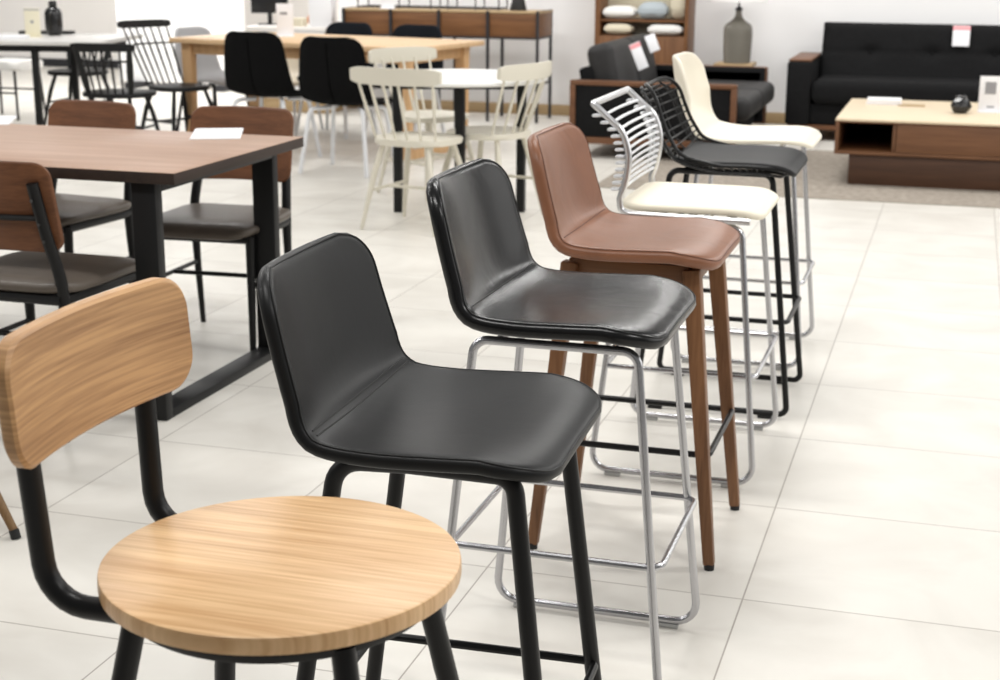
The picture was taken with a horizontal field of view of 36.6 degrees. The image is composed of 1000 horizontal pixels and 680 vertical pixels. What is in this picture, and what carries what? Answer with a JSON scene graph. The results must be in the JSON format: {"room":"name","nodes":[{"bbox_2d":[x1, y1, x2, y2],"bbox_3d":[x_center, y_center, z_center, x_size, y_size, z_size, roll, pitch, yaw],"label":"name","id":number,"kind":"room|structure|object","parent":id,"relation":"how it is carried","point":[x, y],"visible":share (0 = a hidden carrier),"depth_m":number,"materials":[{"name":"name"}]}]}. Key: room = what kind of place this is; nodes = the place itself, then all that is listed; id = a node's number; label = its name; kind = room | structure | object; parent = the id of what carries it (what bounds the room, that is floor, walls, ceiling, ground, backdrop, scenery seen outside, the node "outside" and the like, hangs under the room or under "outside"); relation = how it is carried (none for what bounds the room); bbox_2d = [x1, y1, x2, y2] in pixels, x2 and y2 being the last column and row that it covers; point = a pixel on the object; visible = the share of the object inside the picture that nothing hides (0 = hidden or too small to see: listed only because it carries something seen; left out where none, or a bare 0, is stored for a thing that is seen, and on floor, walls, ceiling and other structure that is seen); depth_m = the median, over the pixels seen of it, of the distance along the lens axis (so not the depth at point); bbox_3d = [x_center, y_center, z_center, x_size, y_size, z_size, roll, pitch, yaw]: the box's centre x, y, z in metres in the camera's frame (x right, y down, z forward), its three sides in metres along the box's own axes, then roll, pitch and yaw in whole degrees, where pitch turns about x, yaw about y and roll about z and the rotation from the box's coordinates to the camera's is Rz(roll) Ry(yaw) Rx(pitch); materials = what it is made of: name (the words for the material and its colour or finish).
{"room":"store","nodes":[
{"label":"store","id":0,"kind":"room"},
{"bbox_2d":[0,0,338,60],"bbox_3d":[-4.349,-4.717,17.232,8.050,3.200,0.120,5,15,16],"label":"wall","id":1,"kind":"structure","parent":0,"point":[79,16],"depth_m":17.59,"materials":[{"name":"white paint"}]},
{"bbox_2d":[0,57,118,68],"bbox_3d":[-4.379,-3.194,17.556,8.050,0.090,0.030,5,15,16],"label":"trim","id":2,"kind":"structure","parent":1,"relation":"attached to","point":[46,61],"depth_m":17.77,"materials":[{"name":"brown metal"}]},
{"bbox_2d":[115,0,245,91],"bbox_3d":[-3.175,-3.785,14.880,1.400,2.600,0.400,5,15,16],"label":"wall","id":3,"kind":"structure","parent":0,"point":[218,16],"depth_m":15.05,"materials":[{"name":"white paint"}]},
{"bbox_2d":[0,66,999,679],"bbox_3d":[-2.046,-0.726,8.463,18.000,0.060,17.500,5,15,16],"label":"floor","id":4,"kind":"structure","parent":0,"point":[862,542],"depth_m":4.23,"materials":[{"name":"tile"}]},
{"bbox_2d":[0,493,20,539],"bbox_3d":[-1.622,0.169,3.951,0.772,0.504,0.772,-2,15,-10],"label":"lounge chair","id":5,"kind":"object","parent":4,"relation":"on","point":[14,532],"visible":0.49,"depth_m":3.71,"materials":[{"name":"beige wood"}]},
{"bbox_2d":[0,58,45,120],"bbox_3d":[-4.092,-2.089,12.585,0.480,0.471,0.440,5,15,16],"label":"stool","id":6,"kind":"object","parent":4,"relation":"on","point":[6,64],"visible":0.88,"depth_m":12.39,"materials":[{"name":"white fabric"}]},
{"bbox_2d":[0,161,135,335],"bbox_3d":[-1.385,-0.165,4.578,0.468,0.830,0.523,5,15,17],"label":"dining chair","id":7,"kind":"object","parent":4,"relation":"on","point":[30,223],"visible":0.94,"depth_m":4.35,"materials":[{"name":"black paint"}]},
{"bbox_2d":[0,251,135,293],"bbox_3d":[-1.375,-0.205,4.601,0.468,0.060,0.457,5,15,17],"label":"cushion","id":8,"kind":"object","parent":7,"relation":"on","point":[21,272],"depth_m":4.52,"materials":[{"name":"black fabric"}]},
{"bbox_2d":[0,32,142,124],"bbox_3d":[-3.611,-1.871,11.217,1.700,0.745,1.000,2,15,5],"label":"dining table","id":9,"kind":"object","parent":4,"relation":"on","point":[47,43],"visible":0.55,"depth_m":10.80,"materials":[{"name":"grey stone"}]},
{"bbox_2d":[0,35,29,38],"bbox_3d":[-3.539,-2.178,10.877,0.280,0.022,0.180,0,15,-3],"label":"catalogue","id":10,"kind":"object","parent":9,"relation":"on","point":[1,36],"visible":1,"depth_m":10.80,"materials":[{"name":"white paper"}]},
{"bbox_2d":[24,8,42,36],"bbox_3d":[-3.415,-2.317,11.050,0.115,0.205,0.100,1,15,3],"label":"sign stand","id":11,"kind":"object","parent":9,"relation":"on","point":[31,15],"visible":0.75,"depth_m":11.05,"materials":[{"name":"beige paper"}]},
{"bbox_2d":[18,30,74,33],"bbox_3d":[-3.436,-2.333,11.473,0.400,0.022,0.120,1,15,1],"label":"serving board","id":12,"kind":"object","parent":9,"relation":"on","point":[22,31],"visible":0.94,"depth_m":11.42,"materials":[{"name":"black"}]},
{"bbox_2d":[44,1,62,35],"bbox_3d":[-3.319,-2.393,11.248,0.128,0.253,0.128,5,15,16],"label":"bottle","id":13,"kind":"object","parent":9,"relation":"on","point":[52,14],"visible":1,"depth_m":11.21,"materials":[{"name":"black ceramic"}]},
{"bbox_2d":[44,52,113,124],"bbox_3d":[-3.327,-2.050,12.001,0.449,0.702,0.494,3,15,11],"label":"spindle chair","id":14,"kind":"object","parent":4,"relation":"on","point":[65,71],"visible":0.34,"depth_m":11.93,"materials":[{"name":"black paint"}]},
{"bbox_2d":[48,100,135,258],"bbox_3d":[-1.657,-0.463,5.713,0.468,0.830,0.523,7,16,23],"label":"dining chair","id":15,"kind":"object","parent":4,"relation":"on","point":[76,212],"visible":0.43,"depth_m":5.77,"materials":[{"name":"black paint"}]},
{"bbox_2d":[55,193,130,226],"bbox_3d":[-1.670,-0.488,5.676,0.468,0.060,0.457,7,16,23],"label":"cushion","id":16,"kind":"object","parent":15,"relation":"on","point":[74,210],"depth_m":5.63,"materials":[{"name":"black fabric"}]},
{"bbox_2d":[70,43,159,129],"bbox_3d":[-2.590,-1.631,10.268,0.470,0.777,0.486,3,15,10],"label":"spindle chair","id":17,"kind":"object","parent":4,"relation":"on","point":[130,93],"visible":0.88,"depth_m":10.06,"materials":[{"name":"black paint"}]},
{"bbox_2d":[0,124,303,420],"bbox_3d":[-1.682,-0.290,5.160,1.815,0.773,0.915,5,15,16],"label":"dining table","id":18,"kind":"object","parent":4,"relation":"on","point":[154,162],"visible":0.83,"depth_m":4.86,"materials":[{"name":"brown wood"}]},
{"bbox_2d":[0,116,16,124],"bbox_3d":[-1.903,-0.818,5.640,0.170,0.004,0.280,-3,15,-11],"label":"paper sheet","id":19,"kind":"object","parent":18,"relation":"on","point":[4,120],"visible":1,"depth_m":5.65,"materials":[{"name":"white paper"}]},
{"bbox_2d":[189,128,243,139],"bbox_3d":[-0.989,-0.722,5.291,0.170,0.004,0.300,-1,15,-7],"label":"paper sheet","id":20,"kind":"object","parent":18,"relation":"on","point":[199,133],"visible":1,"depth_m":5.27,"materials":[{"name":"white paper"}]},
{"bbox_2d":[117,19,213,131],"bbox_3d":[-2.357,-1.825,10.807,0.654,0.882,0.449,14,20,41],"label":"spindle chair","id":21,"kind":"object","parent":4,"relation":"on","point":[182,87],"visible":0.88,"depth_m":10.80,"materials":[{"name":"black paint"}]},
{"bbox_2d":[174,26,248,130],"bbox_3d":[-2.212,-1.992,11.615,0.485,0.798,0.484,9,17,30],"label":"shell chair","id":22,"kind":"object","parent":4,"relation":"on","point":[209,70],"visible":0.52,"depth_m":11.65,"materials":[{"name":"white plastic"}]},
{"bbox_2d":[163,106,293,350],"bbox_3d":[-1.015,-0.411,5.526,0.468,0.830,0.523,4,15,13],"label":"dining chair","id":23,"kind":"object","parent":4,"relation":"on","point":[196,222],"visible":0.62,"depth_m":5.59,"materials":[{"name":"black paint"}]},
{"bbox_2d":[163,203,290,240],"bbox_3d":[-1.023,-0.435,5.486,0.468,0.060,0.457,4,15,13],"label":"cushion","id":24,"kind":"object","parent":23,"relation":"on","point":[192,221],"depth_m":5.32,"materials":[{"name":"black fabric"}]},
{"bbox_2d":[0,277,461,679],"bbox_3d":[-0.266,0.473,1.780,0.471,1.026,0.414,5,15,16],"label":"bar stool","id":25,"kind":"object","parent":4,"relation":"on","point":[280,579],"visible":1,"depth_m":1.68,"materials":[{"name":"brown wood"}]},
{"bbox_2d":[224,31,322,156],"bbox_3d":[-1.542,-1.640,10.146,0.526,0.867,0.527,6,16,22],"label":"shell chair","id":26,"kind":"object","parent":4,"relation":"on","point":[255,63],"visible":0.91,"depth_m":9.89,"materials":[{"name":"black plastic"}]},
{"bbox_2d":[246,24,348,112],"bbox_3d":[-1.738,-2.386,13.258,0.780,0.730,0.540,5,15,16],"label":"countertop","id":27,"kind":"structure","parent":4,"relation":"on","point":[274,102],"depth_m":13.06,"materials":[{"name":"white"}]},
{"bbox_2d":[251,0,287,24],"bbox_3d":[-2.001,-2.876,13.149,0.320,0.270,0.120,0,15,-3],"label":"monitor","id":28,"kind":"object","parent":27,"relation":"on","point":[257,6],"visible":0.73,"depth_m":13.12,"materials":[{"name":"black"}]},
{"bbox_2d":[293,17,306,26],"bbox_3d":[-1.769,-2.729,12.985,0.200,0.070,0.140,3,15,11],"label":"box","id":29,"kind":"object","parent":27,"relation":"on","point":[298,22],"visible":0.5,"depth_m":12.91,"materials":[{"name":"beige cardboard"}]},
{"bbox_2d":[308,0,335,26],"bbox_3d":[-1.514,-2.824,12.902,0.200,0.300,0.160,3,15,9],"label":"carton","id":30,"kind":"object","parent":27,"relation":"on","point":[322,13],"visible":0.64,"depth_m":12.84,"materials":[{"name":"white cardboard"}]},
{"bbox_2d":[279,58,323,132],"bbox_3d":[-1.646,-1.995,11.777,0.442,0.729,0.443,8,16,26],"label":"shell chair","id":31,"kind":"object","parent":4,"relation":"on","point":[293,64],"visible":0.07,"depth_m":11.89,"materials":[{"name":"beige"}]},
{"bbox_2d":[169,31,484,159],"bbox_3d":[-1.250,-1.789,10.933,2.060,0.757,0.990,8,17,28],"label":"dining table","id":32,"kind":"object","parent":4,"relation":"on","point":[213,44],"visible":0.42,"depth_m":10.71,"materials":[{"name":"brown wood"}]},
{"bbox_2d":[276,3,294,36],"bbox_3d":[-1.578,-2.348,11.102,0.125,0.235,0.100,1,15,2],"label":"sign stand","id":33,"kind":"object","parent":32,"relation":"on","point":[284,12],"visible":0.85,"depth_m":11.10,"materials":[{"name":"white paper"}]},
{"bbox_2d":[294,22,377,138],"bbox_3d":[-1.243,-1.989,11.547,0.507,0.837,0.509,8,16,26],"label":"shell chair","id":34,"kind":"object","parent":4,"relation":"on","point":[337,28],"visible":0.15,"depth_m":11.63,"materials":[{"name":"black fabric"}]},
{"bbox_2d":[298,36,392,177],"bbox_3d":[-0.981,-1.504,9.638,0.526,0.867,0.527,6,16,20],"label":"shell chair","id":35,"kind":"object","parent":4,"relation":"on","point":[325,63],"visible":0.84,"depth_m":9.41,"materials":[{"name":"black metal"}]},
{"bbox_2d":[365,24,445,132],"bbox_3d":[-0.704,-1.913,11.268,0.507,0.837,0.509,8,16,26],"label":"shell chair","id":36,"kind":"object","parent":4,"relation":"on","point":[406,30],"visible":0.24,"depth_m":11.36,"materials":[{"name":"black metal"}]},
{"bbox_2d":[350,66,462,236],"bbox_3d":[-0.437,-0.984,7.732,0.517,0.832,0.523,8,16,26],"label":"spindle chair","id":37,"kind":"object","parent":4,"relation":"on","point":[414,78],"visible":0.93,"depth_m":7.57,"materials":[{"name":"beige paint"}]},
{"bbox_2d":[368,46,474,200],"bbox_3d":[-0.440,-1.274,8.839,0.523,0.832,0.517,14,20,43],"label":"spindle chair","id":38,"kind":"object","parent":4,"relation":"on","point":[413,53],"visible":0.57,"depth_m":8.86,"materials":[{"name":"beige paint"}]},
{"bbox_2d":[257,233,601,679],"bbox_3d":[-0.091,0.342,2.399,0.497,0.967,0.468,4,15,14],"label":"bar stool","id":39,"kind":"object","parent":4,"relation":"on","point":[353,399],"visible":0.99,"depth_m":2.32,"materials":[{"name":"black leather"}]},
{"bbox_2d":[341,6,552,122],"bbox_3d":[-0.446,-2.331,12.740,1.730,0.899,0.434,5,15,16],"label":"console table","id":40,"kind":"object","parent":4,"relation":"on","point":[503,24],"visible":0.7,"depth_m":12.43,"materials":[{"name":"brown wood"}]},
{"bbox_2d":[380,0,395,8],"bbox_3d":[-0.936,-2.849,12.617,0.120,0.170,0.080,4,15,12],"label":"sign card","id":41,"kind":"object","parent":40,"relation":"on","point":[385,4],"visible":1,"depth_m":12.62,"materials":[{"name":"white paper"}]},
{"bbox_2d":[357,0,507,10],"bbox_3d":[-0.566,-3.080,12.602,1.254,0.626,0.254,5,15,16],"label":"wire rack","id":42,"kind":"object","parent":40,"relation":"on","point":[398,6],"visible":1,"depth_m":12.63,"materials":[{"name":"grey metal"}]},
{"bbox_2d":[510,0,526,10],"bbox_3d":[0.151,-2.840,12.407,0.144,0.270,0.144,5,15,16],"label":"vase","id":43,"kind":"object","parent":40,"relation":"on","point":[516,5],"visible":1,"depth_m":12.38,"materials":[{"name":"black ceramic"}]},
{"bbox_2d":[392,69,547,212],"bbox_3d":[-0.218,-1.060,8.201,0.944,0.740,0.944,5,15,16],"label":"round table","id":44,"kind":"object","parent":4,"relation":"on","point":[459,80],"visible":0.52,"depth_m":8.12,"materials":[{"name":"white laminate"}]},
{"bbox_2d":[442,61,551,213],"bbox_3d":[-0.026,-1.061,8.033,0.523,0.832,0.517,9,17,31],"label":"spindle chair","id":45,"kind":"object","parent":4,"relation":"on","point":[540,70],"visible":0.81,"depth_m":7.87,"materials":[{"name":"beige paint"}]},
{"bbox_2d":[426,158,699,679],"bbox_3d":[0.128,0.169,2.990,0.500,1.002,0.474,5,15,16],"label":"bar stool","id":46,"kind":"object","parent":4,"relation":"on","point":[495,285],"visible":0.98,"depth_m":2.90,"materials":[{"name":"black leather"}]},
{"bbox_2d":[527,122,739,570],"bbox_3d":[0.327,-0.009,3.692,0.500,0.994,0.474,5,15,16],"label":"bar stool","id":47,"kind":"object","parent":4,"relation":"on","point":[579,225],"visible":0.96,"depth_m":3.58,"materials":[{"name":"brown leather"}]},
{"bbox_2d":[594,0,695,63],"bbox_3d":[1.190,-2.841,12.350,0.770,2.100,0.320,5,15,16],"label":"display shelf","id":48,"kind":"object","parent":4,"relation":"on","point":[670,45],"visible":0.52,"depth_m":12.35,"materials":[{"name":"brown wood"}]},
{"bbox_2d":[604,23,634,33],"bbox_3d":[0.983,-2.560,12.434,0.240,0.090,0.220,5,15,16],"label":"folded towel","id":49,"kind":"object","parent":48,"relation":"on","point":[612,28],"visible":1,"depth_m":12.35,"materials":[{"name":"beige fabric"}]},
{"bbox_2d":[603,5,637,18],"bbox_3d":[0.989,-2.691,12.420,0.280,0.104,0.220,5,15,16],"label":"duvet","id":50,"kind":"object","parent":48,"relation":"on","point":[618,11],"visible":0.91,"depth_m":12.34,"materials":[{"name":"white fabric"}]},
{"bbox_2d":[638,1,668,18],"bbox_3d":[1.252,-2.687,12.338,0.250,0.140,0.220,4,15,12],"label":"cushion","id":51,"kind":"object","parent":48,"relation":"on","point":[647,10],"visible":1,"depth_m":12.25,"materials":[{"name":"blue fabric"}]},
{"bbox_2d":[647,24,683,34],"bbox_3d":[1.356,-2.529,12.325,0.300,0.090,0.220,5,15,16],"label":"folded towel","id":52,"kind":"object","parent":48,"relation":"on","point":[657,29],"visible":0.91,"depth_m":12.24,"materials":[{"name":"white fabric"}]},
{"bbox_2d":[671,0,684,19],"bbox_3d":[1.462,-2.731,12.293,0.136,0.250,0.180,5,15,16],"label":"cushion","id":53,"kind":"object","parent":48,"relation":"on","point":[677,6],"visible":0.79,"depth_m":12.23,"materials":[{"name":"beige fabric"}]},
{"bbox_2d":[569,33,773,147],"bbox_3d":[1.294,-1.783,10.940,1.215,0.770,1.640,5,15,16],"label":"armchair","id":54,"kind":"object","parent":4,"relation":"on","point":[740,95],"visible":0.58,"depth_m":10.35,"materials":[{"name":"black fabric"}]},
{"bbox_2d":[587,38,637,80],"bbox_3d":[0.809,-1.880,10.689,0.258,0.462,0.692,5,15,16],"label":"cushion","id":55,"kind":"object","parent":54,"relation":"on","point":[610,60],"depth_m":10.38,"materials":[{"name":"grey fabric"}]},
{"bbox_2d":[616,33,657,80],"bbox_3d":[1.012,-2.048,11.337,0.258,0.462,0.692,5,15,16],"label":"cushion","id":56,"kind":"object","parent":54,"relation":"on","point":[649,73],"depth_m":11.31,"materials":[{"name":"grey fabric"}]},
{"bbox_2d":[629,41,648,70],"bbox_3d":[0.974,-1.992,10.612,0.144,0.202,0.054,-6,16,-24],"label":"price tag","id":57,"kind":"object","parent":54,"relation":"attached to","point":[637,52],"visible":1,"depth_m":10.61,"materials":[{"name":"white paper"}]},
{"bbox_2d":[644,33,659,52],"bbox_3d":[1.133,-2.209,11.260,0.123,0.147,0.036,-8,17,-29],"label":"price tag","id":58,"kind":"object","parent":54,"relation":"attached to","point":[651,40],"visible":1,"depth_m":11.26,"materials":[{"name":"white paper"}]},
{"bbox_2d":[660,78,773,108],"bbox_3d":[1.524,-1.827,11.233,0.945,0.163,0.694,5,15,16],"label":"seat cushion","id":59,"kind":"object","parent":54,"relation":"on","point":[766,89],"depth_m":11.21,"materials":[{"name":"grey fabric"}]},
{"bbox_2d":[736,89,761,120],"bbox_3d":[1.321,-1.659,10.587,0.945,0.163,0.694,5,15,16],"label":"seat cushion","id":60,"kind":"object","parent":54,"relation":"on","point":[749,101],"depth_m":10.24,"materials":[{"name":"grey fabric"}]},
{"bbox_2d":[590,86,778,487],"bbox_3d":[0.531,-0.173,4.265,0.488,1.023,0.547,5,15,16],"label":"bar stool","id":61,"kind":"object","parent":4,"relation":"on","point":[731,201],"visible":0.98,"depth_m":4.13,"materials":[{"name":"silver metal"}]},
{"bbox_2d":[635,76,807,418],"bbox_3d":[0.700,-0.310,4.814,0.530,1.012,0.452,5,15,16],"label":"bar stool","id":62,"kind":"object","parent":4,"relation":"on","point":[699,157],"visible":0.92,"depth_m":4.70,"materials":[{"name":"black metal"}]},
{"bbox_2d":[713,61,756,65],"bbox_3d":[1.858,-1.939,12.029,0.300,0.525,0.300,5,15,16],"label":"side table","id":63,"kind":"object","parent":4,"relation":"on","point":[722,63],"visible":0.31,"depth_m":11.85,"materials":[{"name":"beige wood"}]},
{"bbox_2d":[711,0,767,63],"bbox_3d":[1.867,-2.533,11.839,0.434,0.720,0.434,5,15,16],"label":"table lamp","id":64,"kind":"object","parent":63,"relation":"on","point":[737,33],"visible":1,"depth_m":11.80,"materials":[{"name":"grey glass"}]},
{"bbox_2d":[670,52,821,370],"bbox_3d":[0.856,-0.473,5.359,0.518,1.054,0.457,5,15,16],"label":"bar stool","id":65,"kind":"object","parent":4,"relation":"on","point":[689,71],"visible":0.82,"depth_m":5.33,"materials":[{"name":"beige"}]},
{"bbox_2d":[599,147,999,207],"bbox_3d":[2.939,-1.017,9.553,4.320,0.006,2.160,5,15,16],"label":"rug","id":66,"kind":"object","parent":4,"relation":"on","point":[827,171],"visible":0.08,"depth_m":9.19,"materials":[{"name":"fabric"}]},
{"bbox_2d":[834,98,999,190],"bbox_3d":[2.967,-1.253,9.655,1.536,0.400,1.326,5,15,16],"label":"coffee table","id":67,"kind":"object","parent":66,"relation":"on","point":[932,145],"visible":0.98,"depth_m":9.15,"materials":[{"name":"brown wood"}]},
{"bbox_2d":[866,97,901,104],"bbox_3d":[2.555,-1.589,10.065,0.230,0.038,0.140,4,15,14],"label":"magazine","id":68,"kind":"object","parent":67,"relation":"on","point":[870,100],"visible":1,"depth_m":10.01,"materials":[{"name":"white paper"}]},
{"bbox_2d":[898,104,924,106],"bbox_3d":[2.710,-1.546,9.962,0.170,0.007,0.100,4,15,14],"label":"wooden tray","id":69,"kind":"object","parent":67,"relation":"on","point":[914,105],"visible":1,"depth_m":9.93,"materials":[{"name":"beige wood"}]},
{"bbox_2d":[950,95,971,113],"bbox_3d":[2.902,-1.484,9.530,0.126,0.109,0.119,-1,15,-5],"label":"ornament","id":70,"kind":"object","parent":67,"relation":"on","point":[961,104],"visible":1,"depth_m":9.49,"materials":[{"name":"grey metal"}]},
{"bbox_2d":[977,76,999,112],"bbox_3d":[3.110,-1.555,9.575,0.150,0.225,0.100,4,15,12],"label":"sign stand","id":71,"kind":"object","parent":67,"relation":"on","point":[989,91],"visible":1,"depth_m":9.58,"materials":[{"name":"white paper"}]},
{"bbox_2d":[985,82,996,93],"bbox_3d":[3.102,-1.592,9.565,0.068,0.076,0.001,4,15,13],"label":"print","id":72,"kind":"object","parent":71,"relation":"attached to","point":[990,87],"depth_m":9.56},
{"bbox_2d":[785,22,999,129],"bbox_3d":[3.406,-1.927,11.394,2.380,0.840,0.900,5,15,16],"label":"sofa","id":73,"kind":"object","parent":4,"relation":"on","point":[906,61],"visible":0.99,"depth_m":11.48,"materials":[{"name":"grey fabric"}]},
{"bbox_2d":[811,74,979,104],"bbox_3d":[3.374,-1.848,11.306,2.012,0.178,0.680,5,15,16],"label":"seat cushion","id":74,"kind":"object","parent":73,"relation":"on","point":[826,89],"depth_m":11.19,"materials":[{"name":"grey fabric"}]},
{"bbox_2d":[952,25,970,46],"bbox_3d":[3.498,-2.305,11.476,0.125,0.153,0.053,5,15,16],"label":"price tag","id":75,"kind":"object","parent":73,"relation":"attached to","point":[961,34],"visible":1,"depth_m":11.47,"materials":[{"name":"white paper"}]},
{"bbox_2d":[339,0,999,112],"bbox_3d":[3.359,-3.263,11.839,9.950,3.200,0.120,5,15,16],"label":"wall","id":76,"kind":"structure","parent":0,"point":[782,29],"depth_m":12.43,"materials":[{"name":"white paint"}]},
{"bbox_2d":[349,100,785,123],"bbox_3d":[3.331,-1.742,12.169,9.950,0.090,0.018,5,15,16],"label":"baseboard","id":77,"kind":"structure","parent":76,"relation":"attached to","point":[563,110],"depth_m":13.11,"materials":[{"name":"beige wood"}]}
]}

